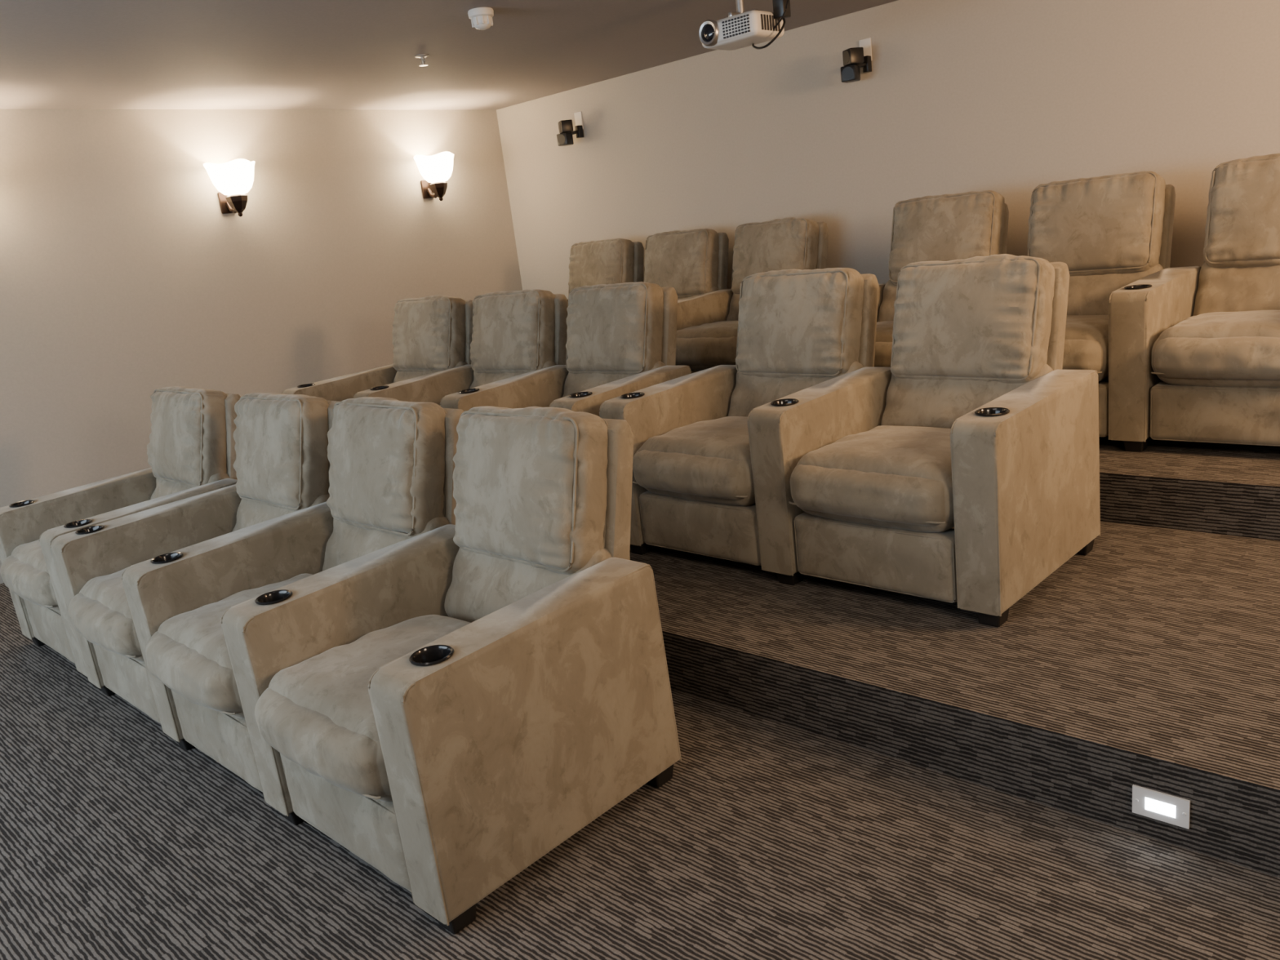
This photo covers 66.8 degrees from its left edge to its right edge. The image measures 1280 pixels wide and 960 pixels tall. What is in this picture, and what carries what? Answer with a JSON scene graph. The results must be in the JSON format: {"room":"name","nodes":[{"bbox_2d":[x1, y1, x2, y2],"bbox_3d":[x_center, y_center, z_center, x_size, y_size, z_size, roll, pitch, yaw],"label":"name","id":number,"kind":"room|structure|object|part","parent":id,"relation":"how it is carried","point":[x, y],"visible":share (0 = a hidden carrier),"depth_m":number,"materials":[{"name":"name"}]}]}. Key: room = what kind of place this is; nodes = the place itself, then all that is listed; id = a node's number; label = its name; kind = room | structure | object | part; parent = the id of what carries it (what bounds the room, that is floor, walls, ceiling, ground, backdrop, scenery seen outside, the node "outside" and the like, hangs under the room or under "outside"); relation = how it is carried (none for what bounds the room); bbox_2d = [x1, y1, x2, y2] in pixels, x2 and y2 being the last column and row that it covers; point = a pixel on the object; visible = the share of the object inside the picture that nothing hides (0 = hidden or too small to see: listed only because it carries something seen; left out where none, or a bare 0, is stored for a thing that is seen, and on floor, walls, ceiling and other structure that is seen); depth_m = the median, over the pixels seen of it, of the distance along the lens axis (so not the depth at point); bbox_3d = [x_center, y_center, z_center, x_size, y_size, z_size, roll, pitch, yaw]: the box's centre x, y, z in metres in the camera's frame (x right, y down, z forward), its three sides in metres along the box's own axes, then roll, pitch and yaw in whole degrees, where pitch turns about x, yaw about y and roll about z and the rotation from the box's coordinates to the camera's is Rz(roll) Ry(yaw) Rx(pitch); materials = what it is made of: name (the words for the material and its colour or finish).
{"room":"home theater","nodes":[
{"label":"home theater","id":0,"kind":"room"},
{"bbox_2d":[0,109,522,583],"bbox_3d":[-3.223,-0.678,5.263,0.120,2.504,6.940,7,20,43],"label":"wall","id":1,"kind":"structure","parent":0,"point":[124,277],"depth_m":5.74,"materials":[{"name":"paint"}]},
{"bbox_2d":[203,158,254,216],"bbox_3d":[-2.387,-1.713,5.720,0.271,0.311,0.271,-7,14,-1],"label":"wall sconce","id":2,"kind":"object","parent":1,"relation":"attached to","point":[233,179],"visible":1,"depth_m":5.64,"materials":[{"name":"white glass"}]},
{"bbox_3d":[-2.482,-1.666,5.829,0.019,0.125,0.090,7,20,43],"label":"wall plate","id":3,"kind":"part","parent":2,"relation":"part of","materials":[{"name":"brown metal"}]},
{"bbox_3d":[-2.394,-1.771,5.704,0.271,0.189,0.271,-7,15,-2],"label":"lamp shade","id":4,"kind":"part","parent":2,"relation":"part of","materials":[{"name":"white glass"}]},
{"bbox_2d":[413,151,453,200],"bbox_3d":[-1.404,-2.096,6.728,0.271,0.311,0.271,-7,14,-1],"label":"wall sconce","id":5,"kind":"object","parent":1,"relation":"attached to","point":[437,169],"visible":1,"depth_m":6.64,"materials":[{"name":"white glass"}]},
{"bbox_3d":[-1.499,-2.050,6.838,0.019,0.125,0.090,7,20,43],"label":"wall plate","id":6,"kind":"part","parent":5,"relation":"part of","materials":[{"name":"brown metal"}]},
{"bbox_3d":[-1.411,-2.155,6.713,0.271,0.189,0.271,-7,14,1],"label":"lamp shade","id":7,"kind":"part","parent":5,"relation":"part of","materials":[{"name":"white glass"}]},
{"bbox_2d":[0,0,897,110],"bbox_3d":[-0.664,-1.615,2.412,7.558,0.120,6.940,7,20,43],"label":"ceiling","id":8,"kind":"structure","parent":0,"point":[55,54],"depth_m":4.62,"materials":[{"name":"paint"}]},
{"bbox_2d":[414,53,429,66],"bbox_3d":[-1.100,-2.125,4.916,0.072,0.048,0.072,7,20,43],"label":"sprinkler","id":9,"kind":"object","parent":8,"relation":"attached to","point":[422,56],"visible":1,"depth_m":4.90,"materials":[{"name":"silver metal"}]},
{"bbox_2d":[467,7,493,30],"bbox_3d":[-0.673,-1.958,4.129,0.110,0.076,0.110,7,20,43],"label":"smoke detector","id":10,"kind":"object","parent":8,"relation":"attached to","point":[481,18],"visible":1,"depth_m":4.09,"materials":[{"name":"white plastic"}]},
{"bbox_2d":[698,0,791,50],"bbox_3d":[0.460,-1.983,4.133,0.385,0.298,0.247,7,20,43],"label":"projector","id":11,"kind":"object","parent":8,"relation":"attached to","point":[741,28],"visible":1,"depth_m":4.09,"materials":[{"name":"white plastic"}]},
{"bbox_2d":[721,13,750,39],"bbox_3d":[0.402,-1.899,4.064,0.137,0.067,0.004,7,20,43],"label":"vent grille","id":12,"kind":"object","parent":11,"relation":"attached to","point":[736,26],"depth_m":4.07,"materials":[{"name":"grey plastic"}]},
{"bbox_2d":[760,13,780,31],"bbox_3d":[0.548,-1.921,4.076,0.004,0.060,0.132,7,20,43],"label":"vent","id":13,"kind":"object","parent":11,"relation":"attached to","point":[768,21],"depth_m":4.07,"materials":[{"name":"grey plastic"}]},
{"bbox_2d":[0,582,1279,959],"bbox_3d":[-0.369,0.792,3.039,7.318,0.120,6.700,7,20,43],"label":"floor","id":14,"kind":"structure","parent":0,"point":[767,839],"depth_m":2.24,"materials":[{"name":"carpet"}]},
{"bbox_2d":[0,386,240,676],"bbox_3d":[-2.145,0.164,4.067,0.840,0.989,0.939,7,20,43],"label":"chair","id":15,"kind":"object","parent":14,"relation":"on","point":[191,451],"visible":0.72,"depth_m":4.04,"materials":[{"name":"beige fabric"}]},
{"bbox_2d":[0,539,59,611],"bbox_3d":[-2.235,0.342,3.993,0.572,0.251,0.621,7,18,43],"label":"seat cushion","id":16,"kind":"object","parent":15,"relation":"on","point":[24,570],"depth_m":3.76,"materials":[{"name":"beige fabric"}]},
{"bbox_3d":[-2.335,0.583,3.918,0.566,0.205,0.124,7,20,43],"label":"footrest panel","id":17,"kind":"part","parent":15,"relation":"part of","materials":[{"name":"beige fabric"}]},
{"bbox_3d":[-2.396,0.296,4.335,0.133,0.567,0.766,7,20,43],"label":"armrest","id":18,"kind":"part","parent":15,"relation":"part of","materials":[{"name":"beige fabric"}]},
{"bbox_3d":[-1.881,0.358,3.854,0.133,0.567,0.766,7,20,43],"label":"armrest","id":19,"kind":"part","parent":15,"relation":"part of","materials":[{"name":"beige fabric"}]},
{"bbox_2d":[150,472,230,499],"bbox_3d":[-1.969,0.090,4.246,0.570,0.300,0.160,7,-9,43],"label":"cushion","id":20,"kind":"object","parent":15,"relation":"on","point":[162,486],"depth_m":4.19,"materials":[{"name":"beige fabric"}]},
{"bbox_3d":[-1.916,0.046,4.297,0.568,0.848,0.251,7,20,43],"label":"backrest","id":21,"kind":"part","parent":15,"relation":"part of","materials":[{"name":"beige fabric"}]},
{"bbox_2d":[49,392,340,750],"bbox_3d":[-1.519,0.246,3.467,0.840,0.986,0.940,7,20,43],"label":"chair","id":22,"kind":"object","parent":14,"relation":"on","point":[121,579],"visible":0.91,"depth_m":3.39,"materials":[{"name":"beige fabric"}]},
{"bbox_2d":[68,566,144,662],"bbox_3d":[-1.610,0.422,3.393,0.572,0.250,0.621,7,18,43],"label":"seat cushion","id":23,"kind":"object","parent":22,"relation":"on","point":[100,610],"depth_m":3.18,"materials":[{"name":"beige fabric"}]},
{"bbox_3d":[-1.710,0.663,3.318,0.566,0.205,0.124,7,20,43],"label":"footrest panel","id":24,"kind":"part","parent":22,"relation":"part of","materials":[{"name":"beige fabric"}]},
{"bbox_3d":[-1.769,0.376,3.736,0.133,0.567,0.766,7,20,43],"label":"armrest","id":25,"kind":"part","parent":22,"relation":"part of","materials":[{"name":"beige fabric"}]},
{"bbox_3d":[-1.257,0.439,3.253,0.133,0.567,0.766,7,20,43],"label":"armrest","id":26,"kind":"part","parent":22,"relation":"part of","materials":[{"name":"beige fabric"}]},
{"bbox_2d":[231,493,329,532],"bbox_3d":[-1.343,0.169,3.644,0.570,0.300,0.161,7,-9,43],"label":"cushion","id":27,"kind":"object","parent":22,"relation":"on","point":[246,511],"depth_m":3.62,"materials":[{"name":"beige fabric"}]},
{"bbox_3d":[-1.289,0.126,3.695,0.568,0.848,0.251,7,20,43],"label":"backrest","id":28,"kind":"part","parent":22,"relation":"part of","materials":[{"name":"beige fabric"}]},
{"bbox_2d":[145,396,463,825],"bbox_3d":[-0.956,0.312,2.937,0.706,0.991,0.937,7,20,43],"label":"chair","id":29,"kind":"object","parent":14,"relation":"on","point":[391,552],"visible":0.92,"depth_m":2.77,"materials":[{"name":"beige fabric"}]},
{"bbox_3d":[-1.196,0.726,2.834,0.566,0.205,0.124,7,20,43],"label":"footrest panel","id":30,"kind":"part","parent":29,"relation":"part of","materials":[{"name":"beige fabric"}]},
{"bbox_2d":[145,573,312,718],"bbox_3d":[-1.095,0.484,2.909,0.572,0.252,0.619,7,18,43],"label":"seat cushion","id":31,"kind":"object","parent":29,"relation":"on","point":[188,652],"depth_m":2.70,"materials":[{"name":"beige fabric"}]},
{"bbox_3d":[-0.743,0.502,2.769,0.133,0.567,0.766,7,20,43],"label":"armrest","id":32,"kind":"part","parent":29,"relation":"part of","materials":[{"name":"beige fabric"}]},
{"bbox_2d":[322,516,449,571],"bbox_3d":[-0.828,0.233,3.161,0.570,0.300,0.160,7,-9,43],"label":"cushion","id":33,"kind":"object","parent":29,"relation":"on","point":[348,540],"depth_m":3.13,"materials":[{"name":"beige fabric"}]},
{"bbox_3d":[-0.775,0.189,3.211,0.568,0.848,0.251,7,20,43],"label":"backrest","id":34,"kind":"part","parent":29,"relation":"part of","materials":[{"name":"beige fabric"}]},
{"bbox_2d":[254,405,681,934],"bbox_3d":[-0.443,0.374,2.452,0.706,0.993,0.939,7,20,43],"label":"chair","id":35,"kind":"object","parent":14,"relation":"on","point":[451,755],"visible":1,"depth_m":2.28,"materials":[{"name":"beige fabric"}]},
{"bbox_3d":[-0.682,0.789,2.350,0.566,0.205,0.124,7,20,43],"label":"footrest panel","id":36,"kind":"part","parent":35,"relation":"part of","materials":[{"name":"beige fabric"}]},
{"bbox_2d":[254,614,470,801],"bbox_3d":[-0.582,0.548,2.425,0.572,0.251,0.621,7,18,43],"label":"seat cushion","id":37,"kind":"object","parent":35,"relation":"on","point":[317,712],"depth_m":2.25,"materials":[{"name":"beige fabric"}]},
{"bbox_3d":[-0.229,0.565,2.284,0.133,0.567,0.766,7,20,43],"label":"armrest","id":38,"kind":"part","parent":35,"relation":"part of","materials":[{"name":"beige fabric"}]},
{"bbox_2d":[444,547,612,622],"bbox_3d":[-0.314,0.295,2.676,0.570,0.300,0.161,7,-9,43],"label":"cushion","id":39,"kind":"object","parent":35,"relation":"on","point":[483,583],"depth_m":2.64,"materials":[{"name":"beige fabric"}]},
{"bbox_3d":[-0.261,0.252,2.727,0.568,0.848,0.251,7,20,43],"label":"backrest","id":40,"kind":"part","parent":35,"relation":"part of","materials":[{"name":"beige fabric"}]},
{"bbox_2d":[496,0,1279,298],"bbox_3d":[1.788,-1.249,5.097,7.318,2.504,0.120,7,20,43],"label":"wall","id":41,"kind":"structure","parent":0,"point":[1008,98],"depth_m":5.13,"materials":[{"name":"paint"}]},
{"bbox_2d":[556,111,583,146],"bbox_3d":[-0.483,-2.407,6.647,0.122,0.212,0.187,7,20,43],"label":"wall speaker","id":42,"kind":"object","parent":41,"relation":"attached to","point":[565,138],"visible":1,"depth_m":6.62,"materials":[{"name":"black plastic"}]},
{"bbox_3d":[-0.422,-2.476,6.692,0.070,0.115,0.008,7,20,43],"label":"wall plate","id":43,"kind":"part","parent":42,"relation":"part of","materials":[{"name":"white plastic"}]},
{"bbox_2d":[840,37,871,83],"bbox_3d":[1.143,-2.222,5.133,0.122,0.212,0.187,7,20,43],"label":"wall speaker","id":44,"kind":"object","parent":41,"relation":"attached to","point":[854,58],"visible":1,"depth_m":5.10,"materials":[{"name":"black plastic"}]},
{"bbox_3d":[1.204,-2.292,5.177,0.070,0.115,0.008,7,20,43],"label":"wall plate","id":45,"kind":"part","parent":44,"relation":"part of","materials":[{"name":"white plastic"}]},
{"bbox_2d":[629,520,1279,878],"bbox_3d":[0.866,0.149,4.285,7.318,0.200,2.978,7,20,43],"label":"floor","id":46,"kind":"structure","parent":0,"point":[1149,658],"depth_m":2.58,"materials":[{"name":"carpet"}]},
{"bbox_2d":[281,294,474,405],"bbox_3d":[-1.355,-0.453,5.261,0.840,0.992,0.940,6,20,42],"label":"chair","id":47,"kind":"object","parent":46,"relation":"on","point":[432,335],"visible":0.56,"depth_m":5.26,"materials":[{"name":"beige fabric"}]},
{"bbox_3d":[-1.611,-0.318,5.523,0.133,0.567,0.766,6,20,42],"label":"armrest","id":48,"kind":"part","parent":47,"relation":"part of","materials":[{"name":"beige fabric"}]},
{"bbox_3d":[-1.086,-0.260,5.054,0.133,0.567,0.766,6,20,42],"label":"armrest","id":49,"kind":"part","parent":47,"relation":"part of","materials":[{"name":"beige fabric"}]},
{"bbox_2d":[393,360,466,382],"bbox_3d":[-1.183,-0.527,5.444,0.570,0.300,0.161,6,-9,42],"label":"cushion","id":50,"kind":"object","parent":47,"relation":"on","point":[400,374],"depth_m":5.40,"materials":[{"name":"beige fabric"}]},
{"bbox_3d":[-1.131,-0.571,5.496,0.568,0.848,0.251,6,20,42],"label":"backrest","id":51,"kind":"part","parent":47,"relation":"part of","materials":[{"name":"beige fabric"}]},
{"bbox_2d":[440,288,568,411],"bbox_3d":[-0.777,-0.388,4.747,0.706,0.988,0.937,6,20,42],"label":"chair","id":52,"kind":"object","parent":46,"relation":"on","point":[518,349],"visible":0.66,"depth_m":4.78,"materials":[{"name":"beige fabric"}]},
{"bbox_3d":[-0.559,-0.202,4.583,0.133,0.567,0.766,6,20,42],"label":"armrest","id":53,"kind":"part","parent":52,"relation":"part of","materials":[{"name":"beige fabric"}]},
{"bbox_2d":[469,360,556,388],"bbox_3d":[-0.656,-0.469,4.973,0.570,0.300,0.160,6,-9,42],"label":"cushion","id":54,"kind":"object","parent":52,"relation":"on","point":[482,376],"depth_m":4.94,"materials":[{"name":"beige fabric"}]},
{"bbox_3d":[-0.605,-0.513,5.025,0.568,0.848,0.251,6,20,42],"label":"backrest","id":55,"kind":"part","parent":52,"relation":"part of","materials":[{"name":"beige fabric"}]},
{"bbox_2d":[549,281,691,417],"bbox_3d":[-0.251,-0.329,4.275,0.706,0.986,0.939,6,20,42],"label":"chair","id":56,"kind":"object","parent":46,"relation":"on","point":[621,338],"visible":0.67,"depth_m":4.33,"materials":[{"name":"beige fabric"}]},
{"bbox_2d":[562,361,665,397],"bbox_3d":[-0.130,-0.411,4.502,0.570,0.300,0.161,6,-9,42],"label":"cushion","id":57,"kind":"object","parent":56,"relation":"on","point":[578,379],"depth_m":4.49,"materials":[{"name":"beige fabric"}]},
{"bbox_3d":[-0.032,-0.143,4.112,0.133,0.567,0.766,6,20,42],"label":"armrest","id":58,"kind":"part","parent":56,"relation":"part of","materials":[{"name":"beige fabric"}]},
{"bbox_3d":[-0.078,-0.455,4.554,0.568,0.848,0.251,6,20,42],"label":"backrest","id":59,"kind":"part","parent":56,"relation":"part of","materials":[{"name":"beige fabric"}]},
{"bbox_2d":[599,267,891,585],"bbox_3d":[0.430,-0.256,3.666,0.840,0.991,0.940,7,20,44],"label":"chair","id":60,"kind":"object","parent":46,"relation":"on","point":[717,449],"visible":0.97,"depth_m":3.57,"materials":[{"name":"beige fabric"}]},
{"bbox_3d":[0.183,-0.125,3.939,0.133,0.567,0.766,7,20,44],"label":"armrest","id":61,"kind":"part","parent":60,"relation":"part of","materials":[{"name":"beige fabric"}]},
{"bbox_2d":[632,416,755,506],"bbox_3d":[0.338,-0.077,3.594,0.572,0.250,0.621,7,18,44],"label":"seat cushion","id":62,"kind":"object","parent":60,"relation":"on","point":[677,460],"depth_m":3.43,"materials":[{"name":"beige fabric"}]},
{"bbox_3d":[0.236,0.163,3.521,0.566,0.205,0.124,7,20,44],"label":"footrest panel","id":63,"kind":"part","parent":60,"relation":"part of","materials":[{"name":"beige fabric"}]},
{"bbox_2d":[728,361,863,416],"bbox_3d":[0.610,-0.329,3.842,0.570,0.300,0.160,7,-9,44],"label":"cushion","id":64,"kind":"object","parent":60,"relation":"on","point":[748,390],"depth_m":3.85,"materials":[{"name":"beige fabric"}]},
{"bbox_3d":[0.689,-0.059,3.449,0.133,0.567,0.766,7,20,44],"label":"armrest","id":65,"kind":"part","parent":60,"relation":"part of","materials":[{"name":"beige fabric"}]},
{"bbox_3d":[0.664,-0.373,3.892,0.568,0.848,0.251,7,20,44],"label":"backrest","id":66,"kind":"part","parent":60,"relation":"part of","materials":[{"name":"beige fabric"}]},
{"bbox_2d":[789,253,1100,627],"bbox_3d":[0.986,-0.185,3.129,0.706,0.992,0.937,7,20,44],"label":"chair","id":67,"kind":"object","parent":46,"relation":"on","point":[983,433],"visible":1,"depth_m":2.99,"materials":[{"name":"beige fabric"}]},
{"bbox_2d":[789,425,954,532],"bbox_3d":[0.846,-0.013,3.104,0.572,0.252,0.619,7,18,44],"label":"seat cushion","id":68,"kind":"object","parent":67,"relation":"on","point":[882,478],"depth_m":2.92,"materials":[{"name":"beige fabric"}]},
{"bbox_3d":[0.743,0.229,3.030,0.566,0.205,0.124,7,20,44],"label":"footrest panel","id":69,"kind":"part","parent":67,"relation":"part of","materials":[{"name":"beige fabric"}]},
{"bbox_2d":[880,363,1053,428],"bbox_3d":[1.117,-0.264,3.350,0.570,0.300,0.161,7,-9,44],"label":"cushion","id":70,"kind":"object","parent":67,"relation":"on","point":[913,399],"depth_m":3.32,"materials":[{"name":"beige fabric"}]},
{"bbox_3d":[1.196,0.006,2.958,0.133,0.567,0.766,7,20,44],"label":"armrest","id":71,"kind":"part","parent":67,"relation":"part of","materials":[{"name":"beige fabric"}]},
{"bbox_3d":[1.171,-0.307,3.401,0.568,0.848,0.251,7,20,44],"label":"backrest","id":72,"kind":"part","parent":67,"relation":"part of","materials":[{"name":"beige fabric"}]},
{"bbox_2d":[1132,784,1190,829],"bbox_3d":[1.120,0.703,2.087,0.112,0.066,0.007,7,20,43],"label":"step light","id":73,"kind":"object","parent":46,"relation":"attached to","point":[1173,810],"visible":1,"depth_m":2.08,"materials":[{"name":"silver metal"}]},
{"bbox_2d":[1098,435,1279,540],"bbox_3d":[1.346,-0.231,4.753,7.318,0.182,1.484,7,20,43],"label":"floor","id":74,"kind":"structure","parent":0,"point":[1209,487],"depth_m":3.35,"materials":[{"name":"carpet"}]},
{"bbox_2d":[566,238,644,358],"bbox_3d":[-0.448,-1.043,6.380,0.840,0.987,0.940,7,20,43],"label":"chair","id":75,"kind":"object","parent":74,"relation":"on","point":[614,260],"visible":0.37,"depth_m":6.39,"materials":[{"name":"beige fabric"}]},
{"bbox_3d":[-0.219,-1.162,6.611,0.568,0.848,0.251,7,20,43],"label":"backrest","id":76,"kind":"part","parent":75,"relation":"part of","materials":[{"name":"beige fabric"}]},
{"bbox_2d":[644,228,733,330],"bbox_3d":[0.118,-0.977,5.854,0.706,0.991,0.937,7,20,43],"label":"chair","id":77,"kind":"object","parent":74,"relation":"on","point":[694,263],"visible":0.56,"depth_m":5.88,"materials":[{"name":"beige fabric"}]},
{"bbox_2d":[677,286,719,299],"bbox_3d":[0.245,-1.056,6.078,0.570,0.300,0.160,7,-9,43],"label":"cushion","id":78,"kind":"object","parent":77,"relation":"on","point":[703,290],"depth_m":5.89,"materials":[{"name":"beige fabric"}]},
{"bbox_3d":[0.333,-0.788,5.687,0.133,0.567,0.766,7,20,43],"label":"armrest","id":79,"kind":"part","parent":77,"relation":"part of","materials":[{"name":"beige fabric"}]},
{"bbox_3d":[0.297,-1.100,6.129,0.568,0.848,0.251,7,20,43],"label":"backrest","id":80,"kind":"part","parent":77,"relation":"part of","materials":[{"name":"beige fabric"}]},
{"bbox_2d":[675,217,828,373],"bbox_3d":[0.635,-0.915,5.372,0.706,0.992,0.939,7,20,43],"label":"chair","id":81,"kind":"object","parent":74,"relation":"on","point":[788,242],"visible":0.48,"depth_m":5.39,"materials":[{"name":"beige fabric"}]},
{"bbox_3d":[0.396,-0.501,5.268,0.566,0.205,0.124,7,20,43],"label":"footrest panel","id":82,"kind":"part","parent":81,"relation":"part of","materials":[{"name":"beige fabric"}]},
{"bbox_2d":[675,320,737,369],"bbox_3d":[0.495,-0.742,5.344,0.572,0.251,0.621,7,18,43],"label":"seat cushion","id":83,"kind":"object","parent":81,"relation":"on","point":[704,346],"depth_m":5.12,"materials":[{"name":"beige fabric"}]},
{"bbox_2d":[726,293,739,320],"bbox_3d":[0.761,-0.995,5.597,0.570,0.300,0.161,7,-9,43],"label":"cushion","id":84,"kind":"object","parent":81,"relation":"on","point":[733,314],"depth_m":5.70,"materials":[{"name":"beige fabric"}]},
{"bbox_3d":[0.815,-1.038,5.648,0.568,0.848,0.251,7,20,43],"label":"backrest","id":85,"kind":"part","parent":81,"relation":"part of","materials":[{"name":"beige fabric"}]},
{"bbox_2d":[874,190,1008,367],"bbox_3d":[1.264,-0.787,4.532,0.840,1.019,0.940,7,20,42],"label":"chair","id":86,"kind":"object","parent":74,"relation":"on","point":[971,224],"visible":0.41,"depth_m":4.56,"materials":[{"name":"beige fabric"}]},
{"bbox_3d":[1.012,-0.640,4.800,0.133,0.567,0.766,7,20,42],"label":"armrest","id":87,"kind":"part","parent":86,"relation":"part of","materials":[{"name":"beige fabric"}]},
{"bbox_2d":[874,320,893,367],"bbox_3d":[1.176,-0.595,4.460,0.572,0.250,0.621,7,18,42],"label":"seat cushion","id":88,"kind":"object","parent":86,"relation":"on","point":[884,330],"depth_m":4.20,"materials":[{"name":"beige fabric"}]},
{"bbox_2d":[877,279,897,322],"bbox_3d":[1.439,-0.848,4.716,0.570,0.300,0.160,7,-9,42],"label":"cushion","id":89,"kind":"object","parent":86,"relation":"on","point":[887,291],"depth_m":4.82,"materials":[{"name":"beige fabric"}]},
{"bbox_3d":[1.491,-0.892,4.768,0.568,0.848,0.251,7,20,42],"label":"backrest","id":90,"kind":"part","parent":86,"relation":"part of","materials":[{"name":"beige fabric"}]},
{"bbox_2d":[1026,170,1201,452],"bbox_3d":[1.836,-0.721,4.011,0.706,1.016,0.937,7,20,42],"label":"chair","id":91,"kind":"object","parent":74,"relation":"on","point":[1113,233],"visible":0.64,"depth_m":4.00,"materials":[{"name":"beige fabric"}]},
{"bbox_2d":[1062,315,1108,382],"bbox_3d":[1.698,-0.536,3.984,0.572,0.252,0.619,7,18,42],"label":"seat cushion","id":92,"kind":"object","parent":91,"relation":"on","point":[1086,336],"depth_m":3.66,"materials":[{"name":"beige fabric"}]},
{"bbox_3d":[1.600,-0.294,3.907,0.566,0.205,0.124,7,20,42],"label":"footrest panel","id":93,"kind":"part","parent":91,"relation":"part of","materials":[{"name":"beige fabric"}]},
{"bbox_2d":[1066,263,1164,315],"bbox_3d":[1.961,-0.788,4.240,0.570,0.300,0.161,7,-9,42],"label":"cushion","id":94,"kind":"object","parent":91,"relation":"on","point":[1090,291],"depth_m":4.15,"materials":[{"name":"beige fabric"}]},
{"bbox_3d":[2.013,-0.832,4.292,0.568,0.848,0.251,7,20,42],"label":"backrest","id":95,"kind":"part","parent":91,"relation":"part of","materials":[{"name":"beige fabric"}]},
{"bbox_3d":[2.054,-0.520,3.849,0.133,0.567,0.766,7,20,42],"label":"armrest","id":96,"kind":"part","parent":91,"relation":"part of","materials":[{"name":"beige fabric"}]},
{"bbox_2d":[1150,152,1279,446],"bbox_3d":[2.356,-0.663,3.534,0.706,1.021,0.939,7,20,42],"label":"chair","id":97,"kind":"object","parent":74,"relation":"on","point":[1219,366],"visible":1,"depth_m":3.51,"materials":[{"name":"beige fabric"}]},
{"bbox_3d":[2.121,-0.234,3.430,0.566,0.205,0.124,7,20,42],"label":"footrest panel","id":98,"kind":"part","parent":97,"relation":"part of","materials":[{"name":"beige fabric"}]},
{"bbox_2d":[1151,310,1279,387],"bbox_3d":[2.220,-0.475,3.507,0.572,0.251,0.621,7,18,42],"label":"seat cushion","id":99,"kind":"object","parent":97,"relation":"on","point":[1207,348],"depth_m":3.37,"materials":[{"name":"beige fabric"}]},
{"bbox_2d":[1192,262,1279,315],"bbox_3d":[2.483,-0.728,3.764,0.570,0.300,0.160,7,-9,42],"label":"cushion","id":100,"kind":"object","parent":97,"relation":"on","point":[1223,286],"depth_m":3.80,"materials":[{"name":"beige fabric"}]}
]}

